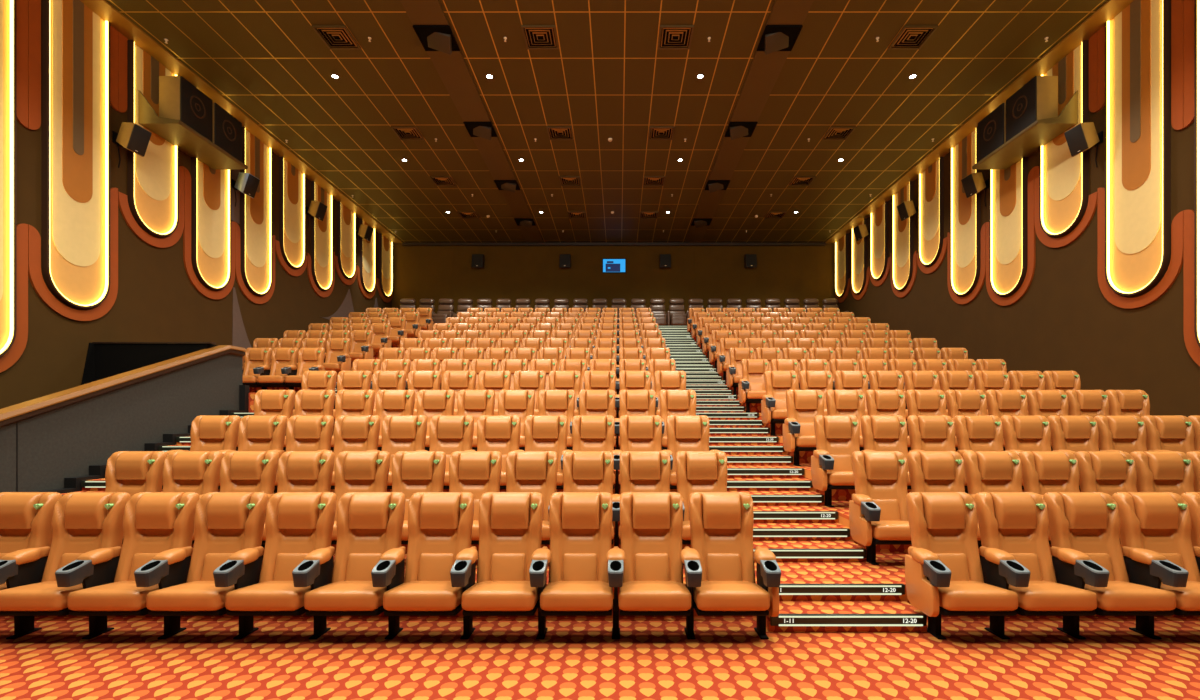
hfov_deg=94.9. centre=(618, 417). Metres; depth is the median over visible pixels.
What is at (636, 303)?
recliner
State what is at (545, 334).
chair
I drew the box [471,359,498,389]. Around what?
chair
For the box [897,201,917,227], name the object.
speaker
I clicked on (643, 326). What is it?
chair
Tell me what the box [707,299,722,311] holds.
recliner
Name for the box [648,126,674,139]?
ceiling vent
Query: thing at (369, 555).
chair
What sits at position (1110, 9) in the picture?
trim
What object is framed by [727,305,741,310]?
pillow
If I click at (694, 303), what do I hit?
recliner
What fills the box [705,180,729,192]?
ceiling speaker
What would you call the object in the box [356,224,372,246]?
speaker
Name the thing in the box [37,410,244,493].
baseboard
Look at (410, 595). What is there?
seat cushion
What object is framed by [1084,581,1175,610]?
seat cushion
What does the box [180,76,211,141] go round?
grille
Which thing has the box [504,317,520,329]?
chair
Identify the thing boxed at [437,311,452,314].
lumbar pillow
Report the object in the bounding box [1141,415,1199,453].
chair
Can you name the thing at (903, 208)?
grille
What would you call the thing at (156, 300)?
wall
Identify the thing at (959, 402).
chair
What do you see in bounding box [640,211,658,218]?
ceiling vent
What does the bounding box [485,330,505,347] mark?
chair
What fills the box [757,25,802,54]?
ceiling speaker
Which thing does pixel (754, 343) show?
chair
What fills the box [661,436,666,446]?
seat cushion
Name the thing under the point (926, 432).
chair
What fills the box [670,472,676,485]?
seat cushion
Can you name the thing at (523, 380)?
chair
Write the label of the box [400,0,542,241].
ceiling panel
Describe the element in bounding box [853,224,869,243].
speaker
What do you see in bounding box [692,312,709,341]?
chair
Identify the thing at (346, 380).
chair
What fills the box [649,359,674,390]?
chair
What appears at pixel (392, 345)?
floor
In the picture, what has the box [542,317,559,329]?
chair
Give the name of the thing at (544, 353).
chair
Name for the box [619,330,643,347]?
chair
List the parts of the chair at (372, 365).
backrest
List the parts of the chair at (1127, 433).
backrest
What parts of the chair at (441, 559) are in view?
seat frame, backrest, armrest, leg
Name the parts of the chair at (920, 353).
backrest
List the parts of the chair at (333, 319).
backrest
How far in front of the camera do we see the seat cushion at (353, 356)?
13.82 m
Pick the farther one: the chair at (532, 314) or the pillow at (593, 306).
the pillow at (593, 306)
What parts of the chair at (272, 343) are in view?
backrest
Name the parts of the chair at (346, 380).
backrest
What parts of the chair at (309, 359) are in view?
seat frame, backrest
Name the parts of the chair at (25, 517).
leg, armrest, backrest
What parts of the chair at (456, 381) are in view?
backrest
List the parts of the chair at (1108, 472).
backrest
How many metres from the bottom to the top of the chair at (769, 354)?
1.075 m
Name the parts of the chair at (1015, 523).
backrest, seat frame, armrest, leg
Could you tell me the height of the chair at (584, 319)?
1.075 m
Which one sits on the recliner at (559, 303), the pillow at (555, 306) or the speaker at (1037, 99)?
the pillow at (555, 306)
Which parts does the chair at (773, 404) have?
panel, armrest, leg, seat frame, backrest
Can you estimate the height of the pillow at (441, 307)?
0.259 m
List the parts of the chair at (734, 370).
panel, leg, backrest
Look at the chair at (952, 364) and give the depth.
10.76 m
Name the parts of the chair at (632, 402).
backrest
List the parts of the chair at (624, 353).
backrest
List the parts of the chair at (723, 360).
panel, backrest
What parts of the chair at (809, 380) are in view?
backrest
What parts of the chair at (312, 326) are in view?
backrest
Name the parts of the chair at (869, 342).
backrest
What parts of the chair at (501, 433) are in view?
backrest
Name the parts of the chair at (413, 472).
seat frame, backrest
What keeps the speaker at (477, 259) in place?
attached to the wall at (512, 273)
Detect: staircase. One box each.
[61,387,336,495]
[658,326,926,631]
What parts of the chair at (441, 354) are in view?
backrest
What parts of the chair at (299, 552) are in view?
seat frame, backrest, armrest, leg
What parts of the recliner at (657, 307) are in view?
armrest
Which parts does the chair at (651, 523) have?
backrest, seat frame, leg, armrest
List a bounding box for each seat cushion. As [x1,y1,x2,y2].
[0,581,82,610]
[0,582,6,589]
[67,581,158,610]
[146,581,234,610]
[225,581,310,610]
[243,375,258,382]
[257,375,286,383]
[262,525,265,539]
[285,375,301,382]
[304,581,386,610]
[323,363,340,372]
[331,472,334,485]
[332,521,336,539]
[349,353,363,361]
[371,344,383,352]
[378,436,381,446]
[383,581,462,610]
[387,471,391,485]
[389,336,399,343]
[402,520,407,539]
[406,330,414,337]
[420,324,427,329]
[425,436,429,446]
[432,314,448,317]
[444,471,448,485]
[461,581,538,610]
[471,520,478,539]
[472,436,476,446]
[500,471,505,485]
[519,436,524,446]
[540,581,612,610]
[541,521,549,539]
[557,472,562,485]
[567,436,572,446]
[611,522,613,539]
[619,581,690,610]
[653,314,666,318]
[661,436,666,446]
[670,314,685,320]
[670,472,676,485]
[682,521,690,539]
[693,581,769,610]
[713,353,719,360]
[722,363,729,372]
[733,375,741,383]
[746,391,765,399]
[771,409,787,419]
[795,436,815,447]
[827,471,854,485]
[859,436,863,446]
[871,520,910,539]
[907,436,910,446]
[907,472,910,485]
[938,581,1017,610]
[977,525,980,539]
[1008,581,1096,610]
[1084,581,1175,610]
[1160,581,1199,610]
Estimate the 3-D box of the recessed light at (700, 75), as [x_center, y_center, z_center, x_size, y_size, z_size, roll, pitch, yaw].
[1.650,-6.943,11.180,0.180,0.014,0.180,0,0,0]
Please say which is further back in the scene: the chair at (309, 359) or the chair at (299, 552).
the chair at (309, 359)
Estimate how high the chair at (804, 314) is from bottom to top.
1.075 m
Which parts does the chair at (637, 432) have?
backrest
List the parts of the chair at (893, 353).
backrest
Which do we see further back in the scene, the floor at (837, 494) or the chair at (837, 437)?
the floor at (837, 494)
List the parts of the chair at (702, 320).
panel, backrest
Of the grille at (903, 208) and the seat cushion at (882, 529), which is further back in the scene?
the grille at (903, 208)
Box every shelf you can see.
[138,90,247,168]
[972,90,1077,168]
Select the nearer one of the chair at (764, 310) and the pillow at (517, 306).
the chair at (764, 310)
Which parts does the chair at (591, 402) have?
backrest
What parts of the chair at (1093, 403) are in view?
backrest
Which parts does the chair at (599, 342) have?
backrest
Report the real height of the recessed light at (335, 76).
0.014 m
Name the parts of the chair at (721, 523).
backrest, seat frame, leg, armrest, panel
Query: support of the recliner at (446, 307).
on the floor
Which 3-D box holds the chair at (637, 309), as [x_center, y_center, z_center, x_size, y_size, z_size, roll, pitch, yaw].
[0.896,-3.270,18.751,0.637,1.075,0.636,0,0,0]
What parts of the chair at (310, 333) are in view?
backrest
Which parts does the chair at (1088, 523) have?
backrest, seat frame, armrest, leg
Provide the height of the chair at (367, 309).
1.075 m
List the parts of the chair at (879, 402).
backrest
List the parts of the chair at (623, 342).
backrest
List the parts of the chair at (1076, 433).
backrest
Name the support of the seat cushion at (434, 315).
on the recliner at (446, 307)
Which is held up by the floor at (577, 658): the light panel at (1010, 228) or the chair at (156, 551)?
the chair at (156, 551)
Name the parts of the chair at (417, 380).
backrest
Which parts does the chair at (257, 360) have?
seat frame, backrest, armrest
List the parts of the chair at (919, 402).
backrest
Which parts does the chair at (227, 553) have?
seat frame, backrest, leg, armrest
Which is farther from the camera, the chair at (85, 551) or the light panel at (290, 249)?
the light panel at (290, 249)
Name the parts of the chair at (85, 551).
seat frame, backrest, leg, armrest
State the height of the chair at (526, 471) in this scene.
1.075 m
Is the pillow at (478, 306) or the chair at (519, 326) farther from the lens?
the pillow at (478, 306)
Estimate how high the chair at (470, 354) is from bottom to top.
1.075 m
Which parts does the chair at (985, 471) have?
backrest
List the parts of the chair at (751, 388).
panel, leg, seat frame, backrest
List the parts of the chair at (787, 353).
backrest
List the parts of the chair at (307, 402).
backrest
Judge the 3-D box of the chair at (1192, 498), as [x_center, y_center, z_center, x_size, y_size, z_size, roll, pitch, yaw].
[5.056,1.163,4.351,0.637,1.075,0.636,0,0,0]
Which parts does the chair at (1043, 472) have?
backrest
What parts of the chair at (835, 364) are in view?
backrest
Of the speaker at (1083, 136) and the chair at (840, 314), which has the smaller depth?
the speaker at (1083, 136)
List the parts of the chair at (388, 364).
backrest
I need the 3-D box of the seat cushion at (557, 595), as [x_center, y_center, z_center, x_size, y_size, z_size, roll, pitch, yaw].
[-0.315,1.373,4.265,0.540,0.195,0.464,0,0,0]
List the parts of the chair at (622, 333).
backrest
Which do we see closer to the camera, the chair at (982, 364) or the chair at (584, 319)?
the chair at (982, 364)
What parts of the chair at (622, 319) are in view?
backrest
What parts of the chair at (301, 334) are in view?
backrest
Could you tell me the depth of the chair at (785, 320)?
16.57 m
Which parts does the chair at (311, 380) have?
backrest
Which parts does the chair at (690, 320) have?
backrest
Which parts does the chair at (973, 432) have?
backrest, armrest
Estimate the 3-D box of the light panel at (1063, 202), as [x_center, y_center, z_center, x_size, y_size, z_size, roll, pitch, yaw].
[8.553,-5.117,10.600,0.095,3.605,1.490,0,0,0]
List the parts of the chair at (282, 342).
backrest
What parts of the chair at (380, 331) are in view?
panel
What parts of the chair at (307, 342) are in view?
backrest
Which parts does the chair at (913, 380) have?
backrest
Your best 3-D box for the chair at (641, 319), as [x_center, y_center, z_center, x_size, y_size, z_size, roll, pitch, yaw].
[0.896,-2.515,16.411,0.637,1.075,0.636,0,0,0]
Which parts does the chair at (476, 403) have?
backrest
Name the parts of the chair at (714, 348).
panel, backrest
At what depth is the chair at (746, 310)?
18.91 m
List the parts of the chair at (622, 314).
backrest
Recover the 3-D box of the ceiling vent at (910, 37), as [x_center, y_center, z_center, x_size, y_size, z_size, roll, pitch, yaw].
[5.350,-6.935,10.030,0.600,0.030,0.600,0,0,0]
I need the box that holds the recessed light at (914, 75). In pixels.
[908,73,917,78]
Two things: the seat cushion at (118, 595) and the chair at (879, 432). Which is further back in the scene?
the chair at (879, 432)
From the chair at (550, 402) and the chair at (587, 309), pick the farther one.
the chair at (587, 309)
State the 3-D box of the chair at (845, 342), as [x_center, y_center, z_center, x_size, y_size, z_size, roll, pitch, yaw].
[5.638,-1.383,12.951,0.637,1.075,0.636,0,0,0]
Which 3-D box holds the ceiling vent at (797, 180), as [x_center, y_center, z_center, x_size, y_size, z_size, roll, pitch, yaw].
[5.350,-6.935,16.100,0.600,0.030,0.600,0,0,0]
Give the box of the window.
[602,258,625,272]
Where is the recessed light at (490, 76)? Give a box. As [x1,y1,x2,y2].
[485,73,493,78]
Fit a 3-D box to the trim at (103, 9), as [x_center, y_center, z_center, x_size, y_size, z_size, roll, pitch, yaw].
[-8.775,-6.940,9.895,0.450,0.040,23.790,0,0,0]
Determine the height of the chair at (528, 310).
1.075 m
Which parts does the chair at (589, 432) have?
backrest, armrest, leg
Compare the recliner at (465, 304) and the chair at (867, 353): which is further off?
the recliner at (465, 304)
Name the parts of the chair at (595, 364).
backrest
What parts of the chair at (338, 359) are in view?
backrest, panel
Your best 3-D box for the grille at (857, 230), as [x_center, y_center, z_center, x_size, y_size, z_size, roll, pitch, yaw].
[8.161,-6.315,18.819,0.152,0.447,0.316,0,0,-11]
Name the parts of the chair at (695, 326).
backrest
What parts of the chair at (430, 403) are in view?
backrest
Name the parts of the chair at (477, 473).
seat frame, backrest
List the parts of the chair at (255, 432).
backrest, armrest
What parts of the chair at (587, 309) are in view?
backrest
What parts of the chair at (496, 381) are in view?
backrest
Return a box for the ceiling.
[105,0,1108,241]
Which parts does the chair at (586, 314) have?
backrest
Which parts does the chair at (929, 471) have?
backrest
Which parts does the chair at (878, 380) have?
backrest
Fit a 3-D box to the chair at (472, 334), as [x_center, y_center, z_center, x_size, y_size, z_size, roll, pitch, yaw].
[-3.756,-1.760,14.131,0.637,1.075,0.636,0,0,0]
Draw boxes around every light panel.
[0,0,27,372]
[27,0,117,320]
[118,32,183,247]
[183,157,234,298]
[235,127,274,303]
[275,157,307,275]
[307,181,334,296]
[335,201,356,284]
[356,218,376,297]
[377,233,392,302]
[835,233,850,302]
[851,218,869,299]
[869,201,890,285]
[891,181,916,296]
[916,157,946,273]
[947,127,985,303]
[986,157,1035,305]
[1034,32,1097,247]
[1097,0,1184,308]
[1183,0,1199,365]
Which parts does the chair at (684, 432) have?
backrest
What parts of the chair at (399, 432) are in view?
backrest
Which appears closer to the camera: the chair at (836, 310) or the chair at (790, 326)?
the chair at (790, 326)
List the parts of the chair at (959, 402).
backrest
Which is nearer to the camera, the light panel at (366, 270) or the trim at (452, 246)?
the light panel at (366, 270)
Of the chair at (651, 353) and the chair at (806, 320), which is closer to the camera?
the chair at (651, 353)
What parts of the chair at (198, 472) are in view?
backrest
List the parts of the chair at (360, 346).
panel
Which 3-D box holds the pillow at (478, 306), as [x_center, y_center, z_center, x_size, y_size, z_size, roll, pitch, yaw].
[-5.017,-4.100,20.519,0.569,0.259,0.232,0,0,0]
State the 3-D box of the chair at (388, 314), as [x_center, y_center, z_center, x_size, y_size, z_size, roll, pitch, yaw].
[-7.255,-2.893,17.571,0.637,1.075,0.636,0,0,0]
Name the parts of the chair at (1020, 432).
backrest, armrest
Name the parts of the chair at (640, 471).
backrest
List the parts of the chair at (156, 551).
seat frame, backrest, leg, armrest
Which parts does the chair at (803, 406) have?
panel, armrest, leg, backrest, seat frame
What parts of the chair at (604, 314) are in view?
backrest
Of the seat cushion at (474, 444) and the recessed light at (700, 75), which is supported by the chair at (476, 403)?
the seat cushion at (474, 444)
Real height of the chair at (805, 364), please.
1.075 m
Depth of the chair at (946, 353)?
11.94 m
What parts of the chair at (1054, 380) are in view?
backrest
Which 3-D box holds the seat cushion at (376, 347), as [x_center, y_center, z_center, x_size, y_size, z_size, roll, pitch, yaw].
[-6.722,-1.927,15.185,0.540,0.195,0.464,0,0,0]
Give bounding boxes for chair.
[0,492,61,638]
[0,492,130,638]
[67,492,199,638]
[105,451,167,543]
[123,451,222,536]
[146,492,267,638]
[161,415,240,490]
[192,451,278,560]
[218,415,286,493]
[225,492,336,638]
[236,390,295,451]
[243,338,277,366]
[243,348,271,389]
[257,348,298,389]
[261,451,334,544]
[270,338,301,369]
[274,415,333,488]
[283,330,305,347]
[283,390,334,450]
[285,348,324,386]
[292,371,336,415]
[296,338,325,367]
[304,492,405,638]
[305,323,328,339]
[306,330,327,362]
[323,338,350,372]
[324,330,349,360]
[328,317,348,332]
[329,323,348,330]
[330,390,374,450]
[331,415,380,488]
[331,451,389,544]
[333,371,371,422]
[336,359,380,389]
[348,312,365,323]
[349,317,367,329]
[349,323,369,351]
[349,330,372,361]
[365,308,381,316]
[367,312,383,318]
[368,317,386,326]
[370,323,390,352]
[372,371,406,414]
[376,390,414,450]
[379,348,404,370]
[381,415,426,488]
[382,308,398,316]
[382,359,410,389]
[383,492,477,638]
[385,312,401,321]
[387,317,406,343]
[392,451,445,544]
[399,308,415,316]
[400,338,422,358]
[403,312,420,337]
[406,348,430,370]
[408,371,440,414]
[412,359,439,370]
[416,308,432,329]
[417,390,454,450]
[418,330,438,347]
[424,338,447,358]
[429,415,474,488]
[432,348,457,386]
[433,323,452,337]
[440,330,461,347]
[441,359,468,389]
[443,371,475,414]
[446,317,463,329]
[449,338,471,358]
[449,451,501,544]
[454,323,472,337]
[457,312,473,322]
[457,390,494,450]
[459,348,483,370]
[461,492,550,638]
[463,330,483,347]
[465,317,482,329]
[467,308,482,316]
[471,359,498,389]
[473,338,495,358]
[474,323,493,337]
[475,312,491,322]
[477,415,523,488]
[478,371,510,414]
[484,308,499,316]
[484,317,501,329]
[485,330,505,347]
[486,348,510,370]
[493,312,509,322]
[495,323,513,337]
[497,338,519,358]
[498,390,534,450]
[501,308,516,316]
[501,359,527,389]
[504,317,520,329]
[506,451,557,544]
[507,330,527,347]
[511,312,527,322]
[512,348,536,370]
[514,371,545,414]
[516,323,534,337]
[518,308,532,316]
[522,338,543,358]
[523,317,540,329]
[524,415,572,488]
[529,312,545,322]
[530,330,549,347]
[530,359,557,389]
[535,308,549,316]
[536,323,554,337]
[538,390,574,449]
[539,348,563,370]
[540,492,625,638]
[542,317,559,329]
[546,338,567,358]
[547,312,563,322]
[549,371,580,415]
[552,308,566,316]
[552,330,572,347]
[557,323,575,337]
[560,359,586,389]
[561,317,578,329]
[563,451,619,546]
[565,312,580,322]
[566,348,589,370]
[569,308,583,317]
[571,338,592,359]
[572,415,621,493]
[575,330,594,353]
[578,323,596,343]
[579,390,619,449]
[581,317,598,335]
[583,312,598,328]
[584,371,619,435]
[585,308,600,322]
[590,359,619,412]
[593,348,619,394]
[595,338,618,364]
[597,330,618,364]
[599,323,618,353]
[600,317,618,343]
[601,312,618,328]
[602,308,618,322]
[619,308,636,322]
[619,312,638,326]
[619,317,639,334]
[619,323,641,339]
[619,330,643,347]
[619,338,645,359]
[619,348,648,370]
[619,359,651,392]
[619,371,658,417]
[619,390,664,449]
[619,415,672,488]
[619,451,684,544]
[619,492,701,638]
[636,308,650,317]
[637,312,652,328]
[638,317,658,335]
[640,323,662,343]
[641,330,666,353]
[643,338,670,358]
[646,348,675,370]
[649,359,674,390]
[654,371,685,415]
[659,390,695,449]
[666,415,718,488]
[675,451,726,544]
[687,308,703,334]
[689,492,780,638]
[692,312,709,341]
[697,317,716,349]
[702,323,723,357]
[706,308,720,316]
[709,330,731,367]
[712,312,727,322]
[717,338,741,380]
[718,317,735,329]
[723,308,737,316]
[725,323,743,337]
[727,348,753,394]
[729,312,745,322]
[734,330,753,347]
[737,317,754,329]
[738,359,768,412]
[739,308,754,316]
[744,338,766,358]
[746,323,764,337]
[747,312,763,322]
[756,308,771,316]
[756,317,773,329]
[756,330,776,347]
[756,348,780,370]
[761,371,796,435]
[765,312,781,322]
[766,323,785,337]
[768,338,790,358]
[771,359,799,389]
[773,308,788,316]
[775,317,793,329]
[778,330,798,347]
[782,348,807,386]
[783,312,799,322]
[783,390,823,465]
[787,323,806,337]
[790,308,805,316]
[792,338,814,358]
[795,317,812,329]
[799,371,832,414]
[800,330,821,347]
[800,359,834,389]
[801,312,817,322]
[807,308,822,316]
[807,323,826,337]
[809,348,833,370]
[811,415,873,506]
[814,317,831,329]
[816,338,839,358]
[819,312,835,322]
[822,330,843,347]
[823,308,839,316]
[826,390,864,450]
[828,323,847,337]
[829,359,869,388]
[833,317,851,329]
[834,371,867,414]
[835,348,860,370]
[837,312,853,321]
[840,338,863,358]
[845,330,865,347]
[849,323,868,337]
[849,451,911,564]
[852,317,870,325]
[859,359,904,389]
[861,415,923,488]
[862,348,888,368]
[865,338,888,370]
[866,390,910,450]
[867,330,888,343]
[869,323,889,333]
[869,371,907,420]
[888,348,917,367]
[888,359,917,395]
[889,330,914,354]
[889,338,912,347]
[903,371,947,414]
[905,390,957,450]
[905,492,1030,638]
[907,415,972,492]
[907,451,981,560]
[913,338,941,358]
[914,348,947,370]
[917,359,946,389]
[938,371,987,414]
[941,348,967,361]
[945,390,1004,450]
[947,359,976,389]
[954,415,1023,488]
[963,451,1050,544]
[973,371,1028,414]
[975,492,1109,638]
[976,359,1006,371]
[985,390,1051,448]
[1000,415,1079,488]
[1008,371,1044,391]
[1018,451,1119,536]
[1025,390,1068,450]
[1043,371,1080,414]
[1043,492,1188,638]
[1047,415,1124,485]
[1065,390,1108,450]
[1074,451,1136,543]
[1094,415,1169,453]
[1105,390,1149,417]
[1112,492,1199,615]
[1130,451,1193,495]
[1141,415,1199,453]
[1181,492,1199,546]
[1186,451,1199,491]
[1188,415,1199,450]
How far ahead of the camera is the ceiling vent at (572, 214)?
18.77 m
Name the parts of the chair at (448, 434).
backrest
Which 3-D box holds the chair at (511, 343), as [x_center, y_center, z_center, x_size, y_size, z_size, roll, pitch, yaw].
[-2.593,-1.383,12.951,0.637,1.075,0.636,0,0,0]
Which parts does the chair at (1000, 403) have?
backrest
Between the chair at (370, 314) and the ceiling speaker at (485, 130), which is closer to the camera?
the ceiling speaker at (485, 130)
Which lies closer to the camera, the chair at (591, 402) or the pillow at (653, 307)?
the chair at (591, 402)
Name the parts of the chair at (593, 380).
backrest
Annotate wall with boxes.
[0,105,391,408]
[0,349,242,491]
[95,344,217,380]
[392,243,835,313]
[836,106,1199,416]
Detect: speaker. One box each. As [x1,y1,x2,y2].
[112,122,151,167]
[159,76,211,141]
[212,103,241,161]
[232,172,259,206]
[306,201,326,227]
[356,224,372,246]
[413,25,459,54]
[463,122,496,139]
[471,254,483,267]
[494,180,519,192]
[514,218,535,227]
[559,254,570,267]
[659,254,670,267]
[691,218,711,227]
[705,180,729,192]
[724,122,757,139]
[744,254,756,267]
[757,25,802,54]
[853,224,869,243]
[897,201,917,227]
[961,172,988,206]
[978,103,1005,161]
[1006,76,1057,141]
[1064,122,1102,167]
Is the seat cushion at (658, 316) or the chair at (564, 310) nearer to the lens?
the chair at (564, 310)
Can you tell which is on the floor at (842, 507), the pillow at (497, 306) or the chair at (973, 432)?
the chair at (973, 432)
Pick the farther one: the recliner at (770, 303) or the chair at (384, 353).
the recliner at (770, 303)
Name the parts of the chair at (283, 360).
seat frame, backrest, armrest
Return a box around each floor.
[0,552,756,616]
[0,617,1199,699]
[121,521,690,551]
[218,470,676,493]
[249,381,336,392]
[249,393,295,412]
[391,344,399,347]
[738,395,760,412]
[759,413,907,434]
[776,435,908,462]
[793,463,1080,500]
[824,501,1051,551]
[867,552,1199,616]
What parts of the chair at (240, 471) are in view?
backrest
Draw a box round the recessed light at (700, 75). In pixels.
[696,73,704,78]
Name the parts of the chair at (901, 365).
backrest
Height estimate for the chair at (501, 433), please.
1.075 m
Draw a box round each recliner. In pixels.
[400,299,415,308]
[419,299,435,314]
[432,299,454,324]
[452,299,472,316]
[477,299,491,311]
[496,299,511,311]
[515,299,530,311]
[534,299,550,311]
[554,299,568,311]
[573,299,587,311]
[592,299,606,317]
[611,299,626,317]
[631,299,645,316]
[650,299,669,325]
[669,299,688,325]
[688,299,703,310]
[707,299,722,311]
[727,299,741,311]
[746,299,760,311]
[765,299,780,311]
[784,299,806,311]
[803,299,818,310]
[822,299,848,311]
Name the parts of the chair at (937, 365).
backrest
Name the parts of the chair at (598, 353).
backrest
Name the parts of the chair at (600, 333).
backrest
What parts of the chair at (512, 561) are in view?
seat frame, backrest, armrest, leg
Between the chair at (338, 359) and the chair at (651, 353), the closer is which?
the chair at (651, 353)
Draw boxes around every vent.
[311,25,360,49]
[391,126,424,139]
[430,176,456,185]
[457,211,479,218]
[521,25,558,49]
[546,126,573,139]
[559,176,580,185]
[568,211,585,218]
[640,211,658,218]
[643,176,664,185]
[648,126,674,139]
[658,25,693,49]
[764,211,786,218]
[788,176,815,185]
[822,126,855,139]
[888,25,937,49]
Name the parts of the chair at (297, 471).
backrest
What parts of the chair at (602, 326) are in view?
backrest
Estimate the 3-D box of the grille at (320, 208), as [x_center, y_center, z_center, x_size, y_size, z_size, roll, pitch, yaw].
[-8.561,-5.935,15.819,0.152,0.447,0.316,0,0,11]
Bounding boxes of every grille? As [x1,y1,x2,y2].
[127,124,151,155]
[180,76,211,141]
[243,174,259,197]
[315,202,326,220]
[364,226,372,240]
[853,226,861,240]
[897,202,908,220]
[961,174,976,197]
[1006,76,1036,141]
[1064,124,1088,155]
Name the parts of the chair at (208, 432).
armrest, backrest, armrest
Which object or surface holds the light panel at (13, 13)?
attached to the wall at (156, 300)
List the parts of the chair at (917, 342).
backrest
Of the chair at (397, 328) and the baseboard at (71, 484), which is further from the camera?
the chair at (397, 328)
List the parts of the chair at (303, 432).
backrest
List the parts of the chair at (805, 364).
backrest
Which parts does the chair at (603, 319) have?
backrest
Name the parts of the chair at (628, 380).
backrest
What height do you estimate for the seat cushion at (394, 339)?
0.195 m
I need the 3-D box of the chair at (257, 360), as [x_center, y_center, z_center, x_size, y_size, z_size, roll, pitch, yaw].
[-7.837,-1.005,11.801,0.637,1.075,0.636,0,0,0]
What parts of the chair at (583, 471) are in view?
backrest, armrest, leg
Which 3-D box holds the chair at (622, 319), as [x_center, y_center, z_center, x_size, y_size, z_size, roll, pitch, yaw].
[0.315,-2.515,16.411,0.637,1.075,0.636,0,0,0]
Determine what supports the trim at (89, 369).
attached to the wall at (156, 300)
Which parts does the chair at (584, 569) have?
seat frame, backrest, leg, armrest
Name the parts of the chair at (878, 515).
panel, armrest, leg, backrest, seat frame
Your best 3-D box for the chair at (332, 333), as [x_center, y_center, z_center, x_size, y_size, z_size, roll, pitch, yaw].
[-7.255,-1.760,14.131,0.637,1.075,0.636,0,0,0]
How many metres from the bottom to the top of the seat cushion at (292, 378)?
0.195 m
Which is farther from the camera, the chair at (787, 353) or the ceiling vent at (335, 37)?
the chair at (787, 353)
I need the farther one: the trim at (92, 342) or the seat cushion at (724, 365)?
the seat cushion at (724, 365)
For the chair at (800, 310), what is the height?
1.075 m
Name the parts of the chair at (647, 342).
backrest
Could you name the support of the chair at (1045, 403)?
on the floor at (837, 494)
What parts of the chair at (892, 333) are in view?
backrest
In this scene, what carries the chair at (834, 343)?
on the floor
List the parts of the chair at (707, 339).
panel, backrest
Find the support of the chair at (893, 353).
on the floor
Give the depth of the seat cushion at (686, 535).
5.13 m
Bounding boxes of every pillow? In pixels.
[419,305,434,310]
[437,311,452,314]
[438,305,453,310]
[457,305,472,310]
[477,305,491,310]
[496,305,511,310]
[515,305,530,310]
[554,305,568,310]
[573,305,587,310]
[592,305,606,310]
[631,305,645,310]
[650,305,664,310]
[651,311,665,313]
[669,305,683,310]
[670,311,684,315]
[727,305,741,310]
[746,305,760,310]
[784,305,799,310]
[803,305,818,310]
[822,305,837,308]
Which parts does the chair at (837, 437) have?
panel, armrest, leg, backrest, seat frame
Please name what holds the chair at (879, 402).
on the floor at (837, 494)
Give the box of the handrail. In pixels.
[0,345,245,427]
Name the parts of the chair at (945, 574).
panel, armrest, leg, backrest, seat frame, leg, armrest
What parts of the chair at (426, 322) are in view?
panel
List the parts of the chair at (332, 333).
backrest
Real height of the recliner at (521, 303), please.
1.212 m
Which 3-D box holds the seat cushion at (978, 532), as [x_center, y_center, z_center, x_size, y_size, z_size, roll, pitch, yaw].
[3.264,1.093,5.355,0.540,0.195,0.464,0,0,0]
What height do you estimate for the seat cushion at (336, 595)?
0.195 m
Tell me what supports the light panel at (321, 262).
attached to the wall at (156, 300)
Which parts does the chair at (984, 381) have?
backrest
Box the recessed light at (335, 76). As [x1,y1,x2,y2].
[330,73,339,78]
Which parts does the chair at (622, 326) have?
backrest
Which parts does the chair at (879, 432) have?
backrest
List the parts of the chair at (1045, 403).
backrest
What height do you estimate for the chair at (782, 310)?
1.075 m
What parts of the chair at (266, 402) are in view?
backrest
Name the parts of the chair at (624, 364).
backrest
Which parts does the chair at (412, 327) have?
backrest, panel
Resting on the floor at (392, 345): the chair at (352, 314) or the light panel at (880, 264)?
the chair at (352, 314)
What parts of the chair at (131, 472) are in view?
backrest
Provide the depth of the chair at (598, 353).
11.94 m
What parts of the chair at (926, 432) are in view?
backrest, armrest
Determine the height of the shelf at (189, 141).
0.660 m
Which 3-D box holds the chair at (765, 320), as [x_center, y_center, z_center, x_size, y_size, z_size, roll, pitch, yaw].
[4.475,-2.515,16.411,0.637,1.075,0.636,0,0,0]
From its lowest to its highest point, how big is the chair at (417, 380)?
1.075 m
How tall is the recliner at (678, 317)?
1.212 m
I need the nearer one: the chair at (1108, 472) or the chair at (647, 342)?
the chair at (1108, 472)
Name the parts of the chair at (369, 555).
seat frame, backrest, armrest, leg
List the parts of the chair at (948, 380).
backrest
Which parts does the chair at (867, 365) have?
backrest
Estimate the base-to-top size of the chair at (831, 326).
1.075 m
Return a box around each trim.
[16,422,17,491]
[80,0,401,242]
[81,343,94,384]
[92,342,215,343]
[231,169,239,223]
[232,287,251,348]
[239,385,248,412]
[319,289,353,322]
[402,242,825,245]
[452,246,452,298]
[573,246,573,304]
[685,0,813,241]
[826,0,1133,242]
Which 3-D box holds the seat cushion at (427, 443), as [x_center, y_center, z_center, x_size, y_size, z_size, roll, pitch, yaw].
[-2.641,0.338,7.625,0.540,0.195,0.464,0,0,0]

